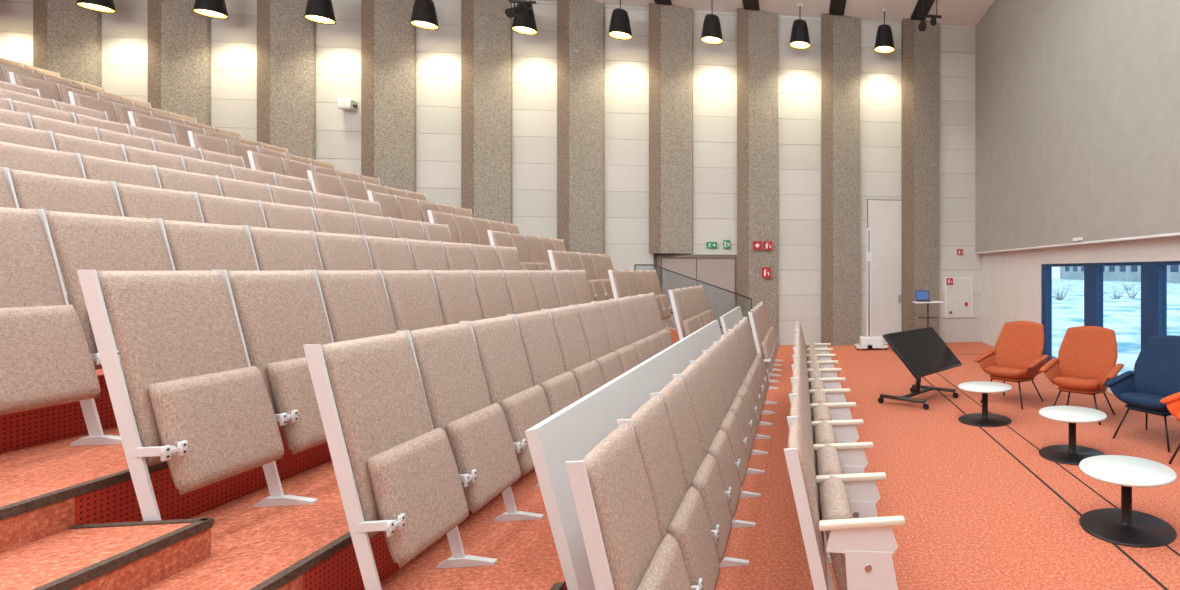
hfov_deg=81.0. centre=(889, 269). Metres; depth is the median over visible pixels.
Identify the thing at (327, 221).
seat
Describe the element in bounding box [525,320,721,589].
barrier panel
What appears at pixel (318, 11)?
pendant lamp
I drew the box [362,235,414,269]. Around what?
seat
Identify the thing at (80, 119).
seat
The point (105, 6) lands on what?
pendant lamp
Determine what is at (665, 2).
trim
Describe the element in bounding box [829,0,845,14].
trim
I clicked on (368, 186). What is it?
seat
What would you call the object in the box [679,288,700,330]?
seat
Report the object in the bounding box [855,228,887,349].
stand
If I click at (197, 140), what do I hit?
seat
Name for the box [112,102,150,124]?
seat
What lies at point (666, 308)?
seat
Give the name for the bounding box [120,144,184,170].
seat
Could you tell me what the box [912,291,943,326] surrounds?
lectern
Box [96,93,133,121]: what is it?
seat
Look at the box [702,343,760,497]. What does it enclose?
seat
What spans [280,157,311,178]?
seat
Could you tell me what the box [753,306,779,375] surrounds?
seat
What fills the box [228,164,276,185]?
seat
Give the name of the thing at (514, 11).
track spotlight
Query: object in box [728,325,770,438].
seat
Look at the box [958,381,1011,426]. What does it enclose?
round side table
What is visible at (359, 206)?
seat
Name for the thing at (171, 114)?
seat
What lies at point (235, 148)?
seat
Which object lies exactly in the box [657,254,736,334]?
door
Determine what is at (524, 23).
pendant lamp
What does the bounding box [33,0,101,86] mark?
pillar
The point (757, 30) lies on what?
acoustic wall panel
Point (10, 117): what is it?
seat
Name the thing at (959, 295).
upper cabinet
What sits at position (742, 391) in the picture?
seat
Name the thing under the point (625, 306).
seat
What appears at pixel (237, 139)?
seat
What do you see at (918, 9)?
trim
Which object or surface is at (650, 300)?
seat
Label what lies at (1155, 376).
lounge armchair
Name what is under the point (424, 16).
pendant lamp
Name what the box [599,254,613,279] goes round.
seat
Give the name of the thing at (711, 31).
pendant lamp
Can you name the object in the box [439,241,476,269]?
seat
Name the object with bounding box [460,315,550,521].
seat
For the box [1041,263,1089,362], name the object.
window
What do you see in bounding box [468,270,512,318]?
seat
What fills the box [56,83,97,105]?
seat
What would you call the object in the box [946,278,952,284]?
fire extinguisher sign
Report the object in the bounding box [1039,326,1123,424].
lounge armchair
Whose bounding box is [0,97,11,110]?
seat
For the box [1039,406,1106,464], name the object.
round side table
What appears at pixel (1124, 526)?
round side table
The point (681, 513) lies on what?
seat
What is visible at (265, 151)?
seat
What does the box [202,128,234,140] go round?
seat
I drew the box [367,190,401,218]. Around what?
seat
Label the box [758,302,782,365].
seat
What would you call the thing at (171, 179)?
seat
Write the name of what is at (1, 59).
seat
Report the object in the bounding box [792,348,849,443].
seat
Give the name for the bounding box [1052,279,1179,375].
snowy ground
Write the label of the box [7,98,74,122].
seat
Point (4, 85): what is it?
seat
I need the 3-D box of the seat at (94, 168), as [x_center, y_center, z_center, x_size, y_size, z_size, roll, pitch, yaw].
[-6.127,-0.316,4.982,0.448,1.172,0.606,0,0,-8]
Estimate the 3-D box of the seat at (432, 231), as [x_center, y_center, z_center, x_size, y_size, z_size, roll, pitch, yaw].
[-5.633,-0.016,7.799,0.448,1.172,0.665,0,0,-8]
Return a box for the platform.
[0,328,679,589]
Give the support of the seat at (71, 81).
on the platform
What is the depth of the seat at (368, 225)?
6.61 m
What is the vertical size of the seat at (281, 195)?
1.172 m
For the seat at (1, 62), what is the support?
on the platform
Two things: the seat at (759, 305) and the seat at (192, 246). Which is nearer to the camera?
the seat at (192, 246)
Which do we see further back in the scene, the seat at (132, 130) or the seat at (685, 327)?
the seat at (685, 327)
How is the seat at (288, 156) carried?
on the platform
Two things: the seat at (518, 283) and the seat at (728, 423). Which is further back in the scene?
the seat at (518, 283)
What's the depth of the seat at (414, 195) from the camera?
11.70 m
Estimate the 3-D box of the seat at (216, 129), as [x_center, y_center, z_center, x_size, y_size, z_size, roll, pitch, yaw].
[-12.588,-2.116,11.781,0.448,1.172,0.665,0,0,-8]
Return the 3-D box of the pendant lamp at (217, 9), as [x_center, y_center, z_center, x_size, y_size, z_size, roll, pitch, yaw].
[-13.648,-5.605,12.259,0.490,0.930,0.490,0,0,-8]
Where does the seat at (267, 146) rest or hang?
on the platform
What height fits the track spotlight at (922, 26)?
0.923 m
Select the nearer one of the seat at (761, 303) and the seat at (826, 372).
the seat at (826, 372)
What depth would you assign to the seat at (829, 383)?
6.08 m
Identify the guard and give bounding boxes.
[634,264,751,330]
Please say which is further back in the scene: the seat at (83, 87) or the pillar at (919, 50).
the pillar at (919, 50)
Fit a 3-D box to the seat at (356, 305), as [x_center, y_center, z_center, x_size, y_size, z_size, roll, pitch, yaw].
[-3.229,0.584,3.843,0.448,1.172,0.606,0,0,-8]
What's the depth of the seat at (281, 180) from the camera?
7.75 m
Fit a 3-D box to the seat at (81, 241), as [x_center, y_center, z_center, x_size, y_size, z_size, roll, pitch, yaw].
[-4.058,0.284,3.291,0.448,1.172,0.606,0,0,-8]
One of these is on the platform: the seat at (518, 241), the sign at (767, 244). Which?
the seat at (518, 241)
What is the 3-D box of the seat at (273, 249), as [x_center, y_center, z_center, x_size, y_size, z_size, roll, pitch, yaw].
[-4.223,0.284,4.409,0.448,1.172,0.606,0,0,-8]
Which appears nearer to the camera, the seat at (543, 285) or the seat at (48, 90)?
the seat at (543, 285)
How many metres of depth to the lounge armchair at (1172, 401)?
5.73 m
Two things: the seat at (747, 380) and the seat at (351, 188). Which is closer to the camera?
the seat at (747, 380)
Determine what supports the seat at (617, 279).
on the platform
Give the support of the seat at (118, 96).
on the platform
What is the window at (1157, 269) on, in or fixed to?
in the wall at (1077, 102)
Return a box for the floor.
[716,342,1179,589]
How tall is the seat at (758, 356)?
1.172 m
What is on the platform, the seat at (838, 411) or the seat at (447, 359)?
the seat at (447, 359)
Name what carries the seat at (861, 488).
on the floor
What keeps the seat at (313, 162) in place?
on the platform
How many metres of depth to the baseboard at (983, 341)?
14.69 m
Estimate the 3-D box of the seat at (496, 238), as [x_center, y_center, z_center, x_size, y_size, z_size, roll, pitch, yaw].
[-5.879,-0.016,9.466,0.448,1.172,0.606,0,0,-8]
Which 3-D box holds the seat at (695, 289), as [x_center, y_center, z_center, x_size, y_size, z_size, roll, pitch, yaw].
[-3.394,0.884,11.122,0.448,1.172,0.606,0,0,-8]
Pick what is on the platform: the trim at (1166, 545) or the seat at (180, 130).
the seat at (180, 130)
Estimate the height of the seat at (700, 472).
1.172 m
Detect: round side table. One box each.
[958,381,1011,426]
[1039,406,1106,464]
[1079,455,1176,547]
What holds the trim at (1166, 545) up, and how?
on the floor
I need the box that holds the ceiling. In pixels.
[536,0,993,26]
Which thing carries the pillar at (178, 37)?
attached to the wall at (124, 32)
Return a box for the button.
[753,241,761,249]
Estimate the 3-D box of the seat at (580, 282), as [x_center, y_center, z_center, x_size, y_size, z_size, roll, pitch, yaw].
[-3.811,0.584,7.785,0.448,1.172,0.665,0,0,-8]
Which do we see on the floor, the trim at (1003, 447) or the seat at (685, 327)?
the trim at (1003, 447)
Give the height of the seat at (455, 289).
1.172 m
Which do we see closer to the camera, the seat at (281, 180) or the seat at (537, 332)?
the seat at (537, 332)
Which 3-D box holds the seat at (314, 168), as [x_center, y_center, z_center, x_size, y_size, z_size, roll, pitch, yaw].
[-9.687,-1.216,10.613,0.448,1.172,0.606,0,0,-8]
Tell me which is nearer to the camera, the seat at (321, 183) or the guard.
the seat at (321, 183)
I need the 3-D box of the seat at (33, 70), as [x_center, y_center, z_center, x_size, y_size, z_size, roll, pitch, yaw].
[-15.234,-3.016,11.214,0.448,1.172,0.606,0,0,-8]
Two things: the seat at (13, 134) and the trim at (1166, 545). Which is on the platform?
the seat at (13, 134)
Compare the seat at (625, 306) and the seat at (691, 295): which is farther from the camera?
the seat at (691, 295)
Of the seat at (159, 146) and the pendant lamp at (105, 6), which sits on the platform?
the seat at (159, 146)
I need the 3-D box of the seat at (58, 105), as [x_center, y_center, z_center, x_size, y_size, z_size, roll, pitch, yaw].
[-10.187,-1.516,7.835,0.448,1.172,0.665,0,0,-8]
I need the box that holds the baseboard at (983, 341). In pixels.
[982,340,994,346]
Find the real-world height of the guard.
1.916 m
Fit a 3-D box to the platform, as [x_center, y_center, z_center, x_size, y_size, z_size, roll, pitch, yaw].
[-10.359,-0.768,4.511,17.580,5.136,16.950,0,0,-8]
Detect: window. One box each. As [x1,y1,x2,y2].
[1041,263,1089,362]
[1090,262,1148,387]
[1149,261,1179,336]
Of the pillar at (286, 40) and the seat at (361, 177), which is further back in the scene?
the pillar at (286, 40)
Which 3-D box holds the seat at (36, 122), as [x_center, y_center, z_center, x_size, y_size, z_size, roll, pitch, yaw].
[-8.113,-0.916,6.114,0.448,1.172,0.606,0,0,-8]
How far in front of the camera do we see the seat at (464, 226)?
10.00 m
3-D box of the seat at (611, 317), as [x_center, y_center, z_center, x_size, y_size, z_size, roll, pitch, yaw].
[-2.649,0.884,6.071,0.448,1.172,0.606,0,0,-8]
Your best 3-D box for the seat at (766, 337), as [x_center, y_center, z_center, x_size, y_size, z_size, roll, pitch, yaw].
[-2.039,1.214,10.028,0.448,1.172,0.606,0,0,-8]
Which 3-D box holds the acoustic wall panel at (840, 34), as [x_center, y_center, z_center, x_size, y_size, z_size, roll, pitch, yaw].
[-1.173,-2.135,14.600,0.930,7.870,0.269,0,0,-8]
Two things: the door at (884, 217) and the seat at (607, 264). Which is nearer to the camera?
the seat at (607, 264)
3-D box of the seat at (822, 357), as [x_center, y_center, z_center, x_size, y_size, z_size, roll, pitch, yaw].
[-0.995,1.279,8.054,0.518,1.042,0.596,0,0,-8]
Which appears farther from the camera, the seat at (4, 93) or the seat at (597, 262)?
the seat at (597, 262)
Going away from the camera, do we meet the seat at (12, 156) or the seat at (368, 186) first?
the seat at (12, 156)
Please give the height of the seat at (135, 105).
1.172 m
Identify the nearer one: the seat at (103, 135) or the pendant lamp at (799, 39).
the seat at (103, 135)
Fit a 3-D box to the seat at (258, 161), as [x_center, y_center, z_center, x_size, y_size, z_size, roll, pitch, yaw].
[-9.522,-1.216,9.495,0.448,1.172,0.606,0,0,-8]
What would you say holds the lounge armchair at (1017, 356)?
on the floor
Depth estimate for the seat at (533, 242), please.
10.55 m
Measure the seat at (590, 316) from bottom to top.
1.172 m
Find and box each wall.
[0,0,981,344]
[975,0,1179,418]
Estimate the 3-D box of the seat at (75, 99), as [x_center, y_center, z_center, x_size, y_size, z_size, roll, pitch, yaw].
[-12.254,-2.116,9.516,0.448,1.172,0.606,0,0,-8]
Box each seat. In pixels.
[0,58,21,66]
[0,61,32,80]
[0,65,44,82]
[0,66,5,81]
[0,81,40,96]
[0,88,54,108]
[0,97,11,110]
[0,108,30,127]
[0,123,53,149]
[0,142,83,207]
[0,167,121,304]
[0,168,15,207]
[0,207,100,414]
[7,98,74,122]
[8,72,61,101]
[21,63,59,76]
[26,113,97,140]
[32,69,69,82]
[34,209,172,445]
[43,76,82,102]
[48,131,125,161]
[52,100,108,120]
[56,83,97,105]
[68,91,118,122]
[69,79,105,91]
[71,112,128,133]
[75,153,159,216]
[77,269,283,552]
[82,86,117,98]
[94,127,153,150]
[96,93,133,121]
[108,181,201,270]
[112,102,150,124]
[117,95,150,106]
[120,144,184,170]
[125,124,176,143]
[127,111,172,133]
[132,102,165,114]
[149,218,257,352]
[150,111,183,123]
[150,138,201,159]
[150,165,220,195]
[164,110,196,122]
[168,120,204,146]
[179,155,233,178]
[183,119,214,131]
[187,131,229,154]
[193,192,265,227]
[199,148,244,167]
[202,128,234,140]
[212,175,271,202]
[212,270,332,506]
[213,126,242,137]
[225,139,257,168]
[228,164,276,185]
[233,136,262,147]
[238,225,322,270]
[247,151,286,174]
[256,146,285,158]
[257,200,317,231]
[261,142,288,153]
[266,184,314,207]
[272,172,313,191]
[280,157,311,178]
[284,152,310,163]
[303,332,468,589]
[304,270,395,342]
[307,170,343,196]
[309,158,334,168]
[309,164,336,175]
[309,191,350,211]
[310,207,359,234]
[310,231,373,270]
[335,169,359,180]
[338,176,368,200]
[346,197,382,216]
[350,212,395,237]
[357,174,380,184]
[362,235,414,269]
[363,181,387,198]
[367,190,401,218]
[378,270,444,330]
[385,186,407,197]
[389,217,425,239]
[394,195,422,221]
[396,322,520,568]
[401,238,448,269]
[406,190,426,200]
[416,199,438,222]
[420,221,451,242]
[427,210,458,242]
[428,270,482,324]
[436,203,456,214]
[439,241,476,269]
[451,214,478,244]
[454,206,472,216]
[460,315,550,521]
[465,243,500,269]
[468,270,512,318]
[470,217,490,244]
[486,219,505,231]
[487,230,522,269]
[490,245,521,269]
[500,270,538,313]
[502,222,519,233]
[506,310,580,487]
[507,232,537,269]
[522,234,550,269]
[527,270,559,310]
[538,236,554,269]
[541,305,604,397]
[547,250,570,269]
[549,270,577,306]
[551,238,566,251]
[565,251,594,300]
[565,421,691,589]
[568,270,592,304]
[569,302,622,383]
[577,252,605,300]
[589,253,613,299]
[591,299,638,372]
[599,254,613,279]
[608,270,628,298]
[610,297,651,363]
[617,394,719,589]
[622,270,638,295]
[625,295,662,355]
[631,270,646,293]
[638,293,672,349]
[640,270,664,319]
[648,270,675,331]
[650,375,731,563]
[668,289,694,339]
[673,362,748,566]
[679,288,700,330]
[685,287,705,327]
[690,351,755,527]
[691,286,709,324]
[696,285,714,321]
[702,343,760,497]
[713,336,764,473]
[721,330,767,454]
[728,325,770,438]
[734,321,772,425]
[738,317,776,413]
[748,310,777,388]
[751,308,778,381]
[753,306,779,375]
[756,304,780,370]
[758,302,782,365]
[784,418,904,589]
[787,395,885,589]
[789,379,872,562]
[790,366,863,504]
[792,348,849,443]
[792,356,855,472]
[793,341,845,429]
[794,331,837,398]
[794,335,841,410]
[795,322,832,383]
[795,326,835,387]
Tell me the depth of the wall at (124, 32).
14.06 m
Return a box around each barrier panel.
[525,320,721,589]
[720,306,742,334]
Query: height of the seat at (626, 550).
1.172 m
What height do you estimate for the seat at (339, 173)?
1.172 m
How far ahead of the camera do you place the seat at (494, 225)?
11.12 m
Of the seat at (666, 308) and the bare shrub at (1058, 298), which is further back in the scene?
the bare shrub at (1058, 298)
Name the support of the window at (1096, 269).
in the wall at (1077, 102)
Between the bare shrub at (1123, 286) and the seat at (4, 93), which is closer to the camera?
the seat at (4, 93)
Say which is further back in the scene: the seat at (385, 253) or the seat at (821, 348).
the seat at (821, 348)
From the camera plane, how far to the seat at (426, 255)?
6.04 m
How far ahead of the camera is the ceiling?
14.05 m
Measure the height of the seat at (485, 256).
1.172 m
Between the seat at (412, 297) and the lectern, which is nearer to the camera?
the seat at (412, 297)
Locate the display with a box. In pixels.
[878,327,961,409]
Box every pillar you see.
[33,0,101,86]
[147,0,210,125]
[257,0,315,159]
[361,0,415,191]
[461,0,511,223]
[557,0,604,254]
[649,3,692,253]
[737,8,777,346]
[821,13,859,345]
[901,18,938,334]
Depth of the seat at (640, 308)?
7.15 m
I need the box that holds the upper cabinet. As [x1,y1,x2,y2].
[945,277,972,317]
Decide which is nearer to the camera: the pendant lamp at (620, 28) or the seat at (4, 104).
the seat at (4, 104)
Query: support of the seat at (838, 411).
on the floor
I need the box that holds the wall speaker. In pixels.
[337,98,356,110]
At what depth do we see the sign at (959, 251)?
15.13 m
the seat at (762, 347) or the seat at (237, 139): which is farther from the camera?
the seat at (237, 139)
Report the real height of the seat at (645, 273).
1.172 m
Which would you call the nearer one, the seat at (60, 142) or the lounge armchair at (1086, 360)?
the seat at (60, 142)
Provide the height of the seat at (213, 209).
1.172 m
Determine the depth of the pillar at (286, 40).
12.84 m
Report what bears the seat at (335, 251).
on the platform
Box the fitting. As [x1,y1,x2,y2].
[1073,237,1082,240]
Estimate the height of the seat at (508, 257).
1.172 m
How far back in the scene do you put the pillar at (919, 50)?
14.80 m
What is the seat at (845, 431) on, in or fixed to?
on the floor
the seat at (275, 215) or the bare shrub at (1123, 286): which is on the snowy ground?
the bare shrub at (1123, 286)
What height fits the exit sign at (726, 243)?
0.200 m
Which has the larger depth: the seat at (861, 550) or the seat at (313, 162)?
the seat at (313, 162)
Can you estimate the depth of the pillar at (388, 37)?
13.12 m
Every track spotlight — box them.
[505,0,535,17]
[918,0,941,31]
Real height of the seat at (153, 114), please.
1.172 m
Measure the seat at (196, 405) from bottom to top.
1.172 m
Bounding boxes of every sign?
[706,242,716,247]
[723,240,729,248]
[762,267,770,277]
[764,241,771,249]
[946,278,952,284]
[957,249,962,254]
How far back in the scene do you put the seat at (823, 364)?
7.22 m
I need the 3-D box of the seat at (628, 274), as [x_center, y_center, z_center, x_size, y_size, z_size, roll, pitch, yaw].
[-4.139,0.584,10.011,0.448,1.172,0.606,0,0,-8]
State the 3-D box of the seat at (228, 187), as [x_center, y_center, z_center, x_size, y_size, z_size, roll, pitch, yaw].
[-6.292,-0.316,6.100,0.448,1.172,0.606,0,0,-8]
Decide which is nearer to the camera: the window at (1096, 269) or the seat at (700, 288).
the window at (1096, 269)
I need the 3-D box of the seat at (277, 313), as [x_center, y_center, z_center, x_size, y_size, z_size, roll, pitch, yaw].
[-3.147,0.584,3.284,0.448,1.172,0.606,0,0,-8]
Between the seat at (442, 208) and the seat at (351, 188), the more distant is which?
the seat at (442, 208)
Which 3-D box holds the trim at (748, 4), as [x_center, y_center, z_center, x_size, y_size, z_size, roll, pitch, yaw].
[-2.960,-6.045,12.517,0.350,0.050,3.230,0,0,-8]
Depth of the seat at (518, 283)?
6.04 m
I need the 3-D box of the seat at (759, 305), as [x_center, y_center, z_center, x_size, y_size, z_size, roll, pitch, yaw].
[-2.204,1.214,11.146,0.448,1.172,0.606,0,0,-8]
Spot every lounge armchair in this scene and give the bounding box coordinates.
[973,321,1048,408]
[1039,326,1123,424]
[1104,335,1179,451]
[1160,392,1179,463]
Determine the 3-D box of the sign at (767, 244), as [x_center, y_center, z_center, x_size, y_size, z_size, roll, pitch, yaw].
[-2.853,-0.570,14.265,0.200,0.200,0.022,0,0,-8]
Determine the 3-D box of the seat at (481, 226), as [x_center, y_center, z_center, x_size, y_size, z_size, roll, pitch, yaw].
[-6.954,-0.316,10.591,0.448,1.172,0.606,0,0,-8]
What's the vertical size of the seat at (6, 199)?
1.172 m
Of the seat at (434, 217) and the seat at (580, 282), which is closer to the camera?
the seat at (580, 282)
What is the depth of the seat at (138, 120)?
9.45 m
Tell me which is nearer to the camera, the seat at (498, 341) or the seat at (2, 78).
the seat at (498, 341)
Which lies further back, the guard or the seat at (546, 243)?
the guard
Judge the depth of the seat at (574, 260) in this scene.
10.04 m
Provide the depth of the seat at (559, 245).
11.68 m
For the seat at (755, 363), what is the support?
on the floor
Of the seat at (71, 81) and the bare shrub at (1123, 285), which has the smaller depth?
the seat at (71, 81)
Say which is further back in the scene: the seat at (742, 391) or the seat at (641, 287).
the seat at (641, 287)
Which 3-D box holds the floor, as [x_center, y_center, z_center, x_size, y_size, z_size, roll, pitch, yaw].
[-7.622,1.900,4.728,23.100,0.200,18.580,0,0,-8]
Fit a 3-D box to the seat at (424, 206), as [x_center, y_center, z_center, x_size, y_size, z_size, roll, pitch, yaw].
[-7.865,-0.616,10.598,0.448,1.172,0.606,0,0,-8]
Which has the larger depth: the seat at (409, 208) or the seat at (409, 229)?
the seat at (409, 208)
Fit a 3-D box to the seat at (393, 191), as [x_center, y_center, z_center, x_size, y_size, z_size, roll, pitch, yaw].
[-8.858,-0.916,11.165,0.448,1.172,0.606,0,0,-8]
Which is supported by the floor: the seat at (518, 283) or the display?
the display
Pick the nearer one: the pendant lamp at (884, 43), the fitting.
the fitting
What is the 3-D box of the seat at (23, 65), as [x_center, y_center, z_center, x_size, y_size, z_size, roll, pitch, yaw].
[-16.232,-3.316,11.810,0.448,1.172,0.665,0,0,-8]
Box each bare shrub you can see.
[1053,286,1067,299]
[1106,286,1126,298]
[1123,285,1140,297]
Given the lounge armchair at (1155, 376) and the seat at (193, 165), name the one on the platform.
the seat at (193, 165)
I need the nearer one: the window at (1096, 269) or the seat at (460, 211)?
the window at (1096, 269)
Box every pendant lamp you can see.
[76,0,115,12]
[193,0,228,18]
[304,0,335,24]
[410,0,438,29]
[511,3,537,34]
[608,0,631,39]
[701,0,722,44]
[789,4,810,48]
[874,9,894,53]
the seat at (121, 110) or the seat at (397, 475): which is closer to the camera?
the seat at (397, 475)
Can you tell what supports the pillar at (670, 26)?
attached to the wall at (124, 32)
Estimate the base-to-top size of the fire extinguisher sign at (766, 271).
0.240 m
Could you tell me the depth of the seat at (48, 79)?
10.61 m
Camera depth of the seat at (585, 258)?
10.56 m
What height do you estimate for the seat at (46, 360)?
1.172 m
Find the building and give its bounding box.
[1060,265,1179,282]
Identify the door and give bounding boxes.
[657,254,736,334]
[867,199,901,343]
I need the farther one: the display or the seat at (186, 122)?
the seat at (186, 122)
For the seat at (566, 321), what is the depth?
4.91 m
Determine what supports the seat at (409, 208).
on the platform
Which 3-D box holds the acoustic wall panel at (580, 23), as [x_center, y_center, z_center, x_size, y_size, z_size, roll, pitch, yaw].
[-6.966,-2.135,13.745,0.930,7.870,0.269,0,0,-8]
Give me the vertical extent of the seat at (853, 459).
1.042 m
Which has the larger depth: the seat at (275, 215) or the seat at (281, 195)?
the seat at (281, 195)
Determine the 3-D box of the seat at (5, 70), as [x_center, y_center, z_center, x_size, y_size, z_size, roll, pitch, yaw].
[-14.158,-2.716,10.089,0.448,1.172,0.606,0,0,-8]
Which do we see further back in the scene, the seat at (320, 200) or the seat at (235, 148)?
the seat at (235, 148)
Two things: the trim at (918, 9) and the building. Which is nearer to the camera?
the trim at (918, 9)
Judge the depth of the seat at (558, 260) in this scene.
9.34 m
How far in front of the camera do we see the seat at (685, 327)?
9.24 m
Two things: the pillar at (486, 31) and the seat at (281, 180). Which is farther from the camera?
the pillar at (486, 31)
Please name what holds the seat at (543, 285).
on the platform
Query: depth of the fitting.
9.52 m
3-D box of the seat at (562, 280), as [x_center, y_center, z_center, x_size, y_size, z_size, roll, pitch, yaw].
[-3.724,0.584,7.197,0.448,1.172,0.606,0,0,-8]
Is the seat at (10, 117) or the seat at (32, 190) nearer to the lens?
the seat at (32, 190)
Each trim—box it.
[654,0,671,4]
[742,0,759,9]
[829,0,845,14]
[888,347,1168,589]
[911,0,934,19]
[937,373,1179,555]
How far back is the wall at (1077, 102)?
9.83 m
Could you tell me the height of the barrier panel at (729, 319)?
1.090 m
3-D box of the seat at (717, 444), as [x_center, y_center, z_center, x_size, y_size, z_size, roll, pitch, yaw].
[-1.123,1.214,3.956,0.448,1.172,0.606,0,0,-8]
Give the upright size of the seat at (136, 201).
1.172 m
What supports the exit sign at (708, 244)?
attached to the wall at (124, 32)
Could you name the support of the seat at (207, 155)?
on the platform
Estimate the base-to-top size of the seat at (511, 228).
1.172 m
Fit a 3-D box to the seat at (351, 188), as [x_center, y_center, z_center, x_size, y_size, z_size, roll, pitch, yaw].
[-8.694,-0.916,10.047,0.448,1.172,0.606,0,0,-8]

